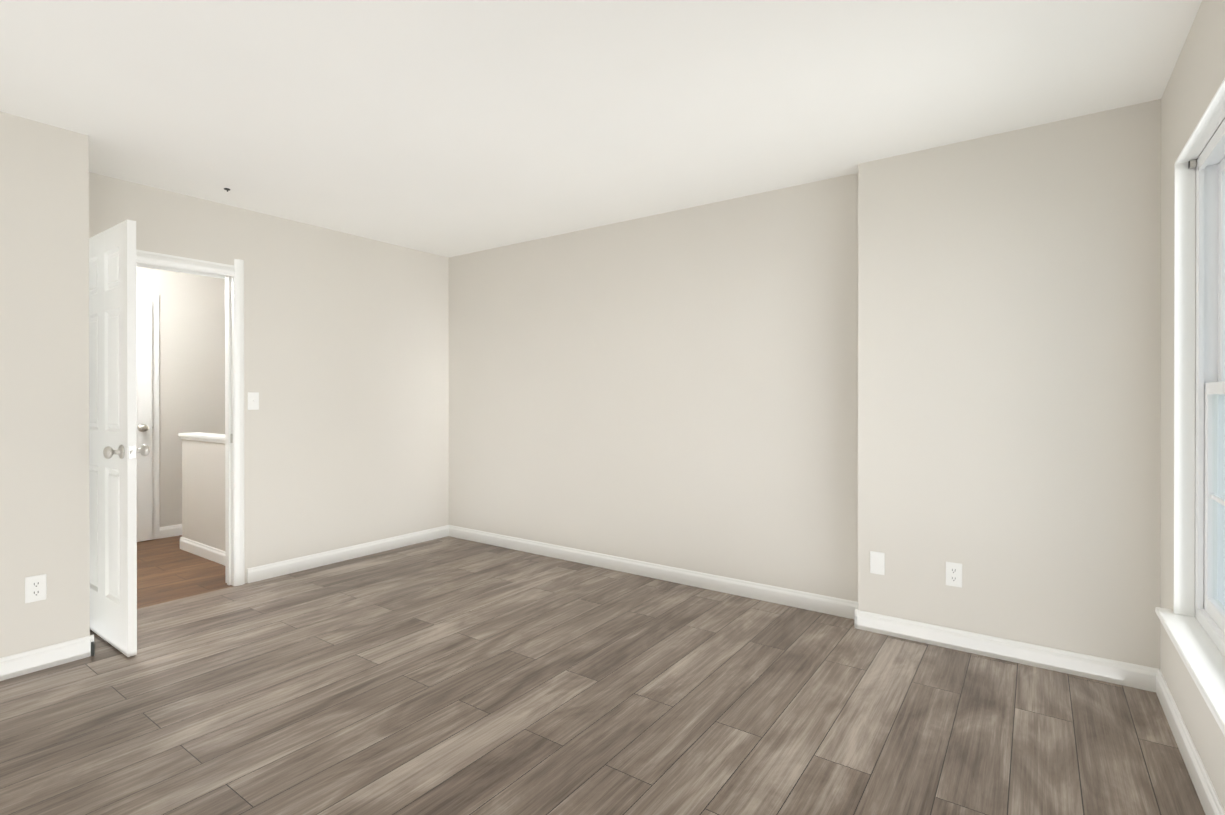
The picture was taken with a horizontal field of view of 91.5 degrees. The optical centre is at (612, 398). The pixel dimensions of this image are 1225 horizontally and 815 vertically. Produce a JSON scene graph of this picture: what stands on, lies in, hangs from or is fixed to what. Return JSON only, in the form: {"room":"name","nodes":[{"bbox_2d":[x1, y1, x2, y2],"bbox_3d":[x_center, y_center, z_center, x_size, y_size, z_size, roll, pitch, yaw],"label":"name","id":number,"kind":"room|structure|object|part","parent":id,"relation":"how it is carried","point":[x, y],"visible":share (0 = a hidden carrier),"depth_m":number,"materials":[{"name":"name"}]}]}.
{"room":"empty bedroom","nodes":[
{"label":"empty bedroom","id":0,"kind":"room"},
{"bbox_2d":[0,111,89,657],"bbox_3d":[-3.694,-0.011,1.557,0.580,2.440,3.460,0,0,35],"label":"wall","id":1,"kind":"structure","parent":0,"point":[44,355],"depth_m":2.67,"materials":[{"name":"paint"}]},
{"bbox_2d":[25,574,46,602],"bbox_3d":[-2.559,0.842,2.648,0.009,0.115,0.070,0,0,35],"label":"duplex electrical outlet","id":2,"kind":"object","parent":1,"relation":"attached to","point":[36,588],"visible":1,"depth_m":2.65,"materials":[{"name":"white plastic"}]},
{"bbox_2d":[0,635,94,680],"bbox_3d":[-3.448,1.162,1.393,0.014,0.095,3.474,0,0,35],"label":"baseboard","id":3,"kind":"structure","parent":1,"relation":"attached to","point":[24,663],"depth_m":2.67,"materials":[{"name":"white wood"}]},
{"bbox_2d":[136,266,224,526],"bbox_3d":[-4.157,-0.018,4.876,0.120,2.440,4.335,0,0,35],"label":"wall","id":4,"kind":"structure","parent":0,"point":[191,353],"depth_m":5.28,"materials":[{"name":"paint"}]},
{"bbox_2d":[136,298,152,541],"bbox_3d":[-4.102,0.179,4.735,0.104,2.030,0.769,0,0,35],"label":"hall door","id":5,"kind":"structure","parent":4,"relation":"in","point":[144,396],"depth_m":5.01,"materials":[{"name":"paint"}]},
{"bbox_2d":[136,291,159,539],"bbox_3d":[-4.153,0.152,4.766,0.016,2.101,0.886,0,0,35],"label":"door frame","id":6,"kind":"structure","parent":4,"relation":"attached to","point":[153,297],"depth_m":5.10,"materials":[{"name":"paint"}]},
{"bbox_2d":[159,524,181,538],"bbox_3d":[-3.407,1.153,5.819,0.014,0.095,1.692,0,0,35],"label":"baseboard","id":7,"kind":"structure","parent":4,"relation":"attached to","point":[170,531],"depth_m":5.20,"materials":[{"name":"paint"}]},
{"bbox_2d":[182,439,224,550],"bbox_3d":[-2.904,0.753,4.466,1.260,0.900,0.115,0,0,35],"label":"wall","id":8,"kind":"structure","parent":0,"point":[203,492],"depth_m":4.54,"materials":[{"name":"paint"}]},
{"bbox_2d":[178,432,224,442],"bbox_3d":[-2.913,0.299,4.471,1.280,0.048,0.155,0,0,35],"label":"trim","id":9,"kind":"structure","parent":8,"relation":"on","point":[208,437],"depth_m":4.56,"materials":[{"name":"paint"}]},
{"bbox_2d":[180,537,224,564],"bbox_3d":[-2.947,1.156,4.418,1.274,0.095,0.014,0,0,35],"label":"baseboard","id":10,"kind":"structure","parent":8,"relation":"attached to","point":[216,555],"depth_m":4.52,"materials":[{"name":"white wood"}]},
{"bbox_2d":[89,172,448,582],"bbox_3d":[-2.178,-0.017,4.295,0.120,2.440,2.629,0,0,35],"label":"wall","id":11,"kind":"structure","parent":0,"point":[346,377],"depth_m":4.33,"materials":[{"name":"paint"}]},
{"bbox_2d":[90,636,94,655],"bbox_3d":[-2.682,1.159,2.971,0.594,0.095,0.014,0,0,35],"label":"baseboard","id":12,"kind":"structure","parent":11,"relation":"attached to","point":[91,639],"depth_m":2.80,"materials":[{"name":"paint"}]},
{"bbox_2d":[89,219,149,656],"bbox_3d":[-2.548,0.183,2.998,0.780,2.030,0.172,0,0,35],"label":"door","id":13,"kind":"structure","parent":11,"relation":"in","point":[113,450],"depth_m":2.88,"materials":[{"name":"paint"}]},
{"bbox_2d":[136,249,244,585],"bbox_3d":[-2.706,0.154,3.553,0.154,2.103,0.890,0,0,35],"label":"door frame","id":14,"kind":"structure","parent":11,"relation":"attached to","point":[232,276],"depth_m":3.84,"materials":[{"name":"paint"}]},
{"bbox_2d":[248,392,258,409],"bbox_3d":[-2.358,0.014,3.921,0.019,0.115,0.070,0,0,35],"label":"light switch","id":15,"kind":"object","parent":11,"relation":"attached to","point":[253,400],"visible":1,"depth_m":3.92,"materials":[{"name":"white plastic"}]},
{"bbox_2d":[247,525,448,582],"bbox_3d":[-1.907,1.155,4.564,0.014,0.095,1.642,0,0,35],"label":"baseboard","id":16,"kind":"structure","parent":11,"relation":"attached to","point":[270,570],"depth_m":4.41,"materials":[{"name":"paint"}]},
{"bbox_2d":[0,0,1201,257],"bbox_3d":[-2.124,-1.272,2.080,7.030,0.080,6.535,0,0,35],"label":"ceiling","id":17,"kind":"structure","parent":0,"point":[448,128],"depth_m":2.40,"materials":[{"name":"paint"}]},
{"bbox_2d":[0,535,1204,814],"bbox_3d":[-2.124,1.238,2.085,7.030,0.060,6.535,0,0,35],"label":"floor","id":18,"kind":"structure","parent":0,"point":[448,676],"depth_m":2.31,"materials":[{"name":"brown wood"}]},
{"bbox_2d":[449,173,857,601],"bbox_3d":[0.000,-0.017,4.287,3.440,2.440,0.120,0,0,35],"label":"wall","id":19,"kind":"structure","parent":0,"point":[677,388],"depth_m":3.91,"materials":[{"name":"paint"}]},
{"bbox_2d":[449,525,857,618],"bbox_3d":[-0.039,1.156,4.235,3.440,0.095,0.014,0,0,35],"label":"baseboard","id":20,"kind":"structure","parent":19,"relation":"attached to","point":[805,600],"depth_m":3.91,"materials":[{"name":"paint"}]},
{"bbox_2d":[855,609,857,628],"bbox_3d":[1.320,1.158,3.190,0.014,0.095,0.144,0,0,35],"label":"baseboard","id":21,"kind":"structure","parent":19,"relation":"attached to","point":[856,618],"depth_m":3.13,"materials":[{"name":"paint"}]},
{"bbox_2d":[858,99,1160,668],"bbox_3d":[1.911,-0.013,2.850,1.340,2.440,0.250,0,0,35],"label":"wall","id":22,"kind":"structure","parent":0,"point":[1009,343],"depth_m":2.73,"materials":[{"name":"paint"}]},
{"bbox_2d":[870,551,884,574],"bbox_3d":[1.367,0.848,3.080,0.070,0.115,0.007,0,0,35],"label":"electrical outlet","id":23,"kind":"object","parent":22,"relation":"attached to","point":[877,562],"visible":1,"depth_m":3.08,"materials":[{"name":"white plastic"}]},
{"bbox_2d":[946,562,961,587],"bbox_3d":[1.648,0.849,2.880,0.070,0.115,0.009,0,0,35],"label":"duplex electrical outlet","id":24,"kind":"object","parent":22,"relation":"attached to","point":[953,574],"visible":1,"depth_m":2.88,"materials":[{"name":"white plastic"}]},
{"bbox_2d":[855,609,1158,691],"bbox_3d":[1.763,1.159,2.796,1.194,0.095,0.014,0,0,35],"label":"baseboard","id":25,"kind":"structure","parent":22,"relation":"attached to","point":[1105,670],"depth_m":2.73,"materials":[{"name":"paint"}]},
{"bbox_2d":[1160,0,1224,810],"bbox_3d":[1.941,-0.011,1.875,0.160,2.440,1.305,0,0,35],"label":"wall","id":26,"kind":"structure","parent":0,"point":[1167,384],"depth_m":2.17,"materials":[{"name":"paint"}]},
{"bbox_2d":[1155,607,1224,735],"bbox_3d":[1.796,0.840,1.793,0.110,0.089,1.120,0,0,35],"label":"window sill","id":27,"kind":"structure","parent":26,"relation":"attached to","point":[1201,655],"depth_m":1.84,"materials":[{"name":"paint"}]},
{"bbox_2d":[1173,78,1224,616],"bbox_3d":[1.809,-0.038,1.781,0.057,1.666,1.000,0,0,35],"label":"window frame","id":28,"kind":"structure","parent":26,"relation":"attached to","point":[1209,122],"depth_m":2.18,"materials":[{"name":"paint"}]},
{"bbox_3d":[2.102,-0.851,2.162,0.019,0.026,0.022,0,0,35],"label":"window blind bracket","id":29,"kind":"part","parent":28,"relation":"part of","materials":[{"name":"white plastic"}]},
{"bbox_2d":[1195,119,1224,656],"bbox_3d":[1.879,-0.034,1.731,0.115,1.659,0.986,0,0,35],"label":"window unit","id":30,"kind":"structure","parent":28,"relation":"attached to","point":[1210,430],"depth_m":2.11,"materials":[{"name":"white plastic"}]},
{"bbox_3d":[0.231,-0.006,-0.532,0.160,2.440,4.600,0,0,35],"label":"wall","id":31,"kind":"structure","parent":0,"visible":0},
{"bbox_2d":[1156,669,1224,814],"bbox_3d":[0.538,1.165,0.052,0.014,0.095,5.905,0,0,35],"label":"baseboard","id":32,"kind":"structure","parent":31,"relation":"attached to","point":[1211,804],"depth_m":1.94,"materials":[{"name":"paint"}]}
]}

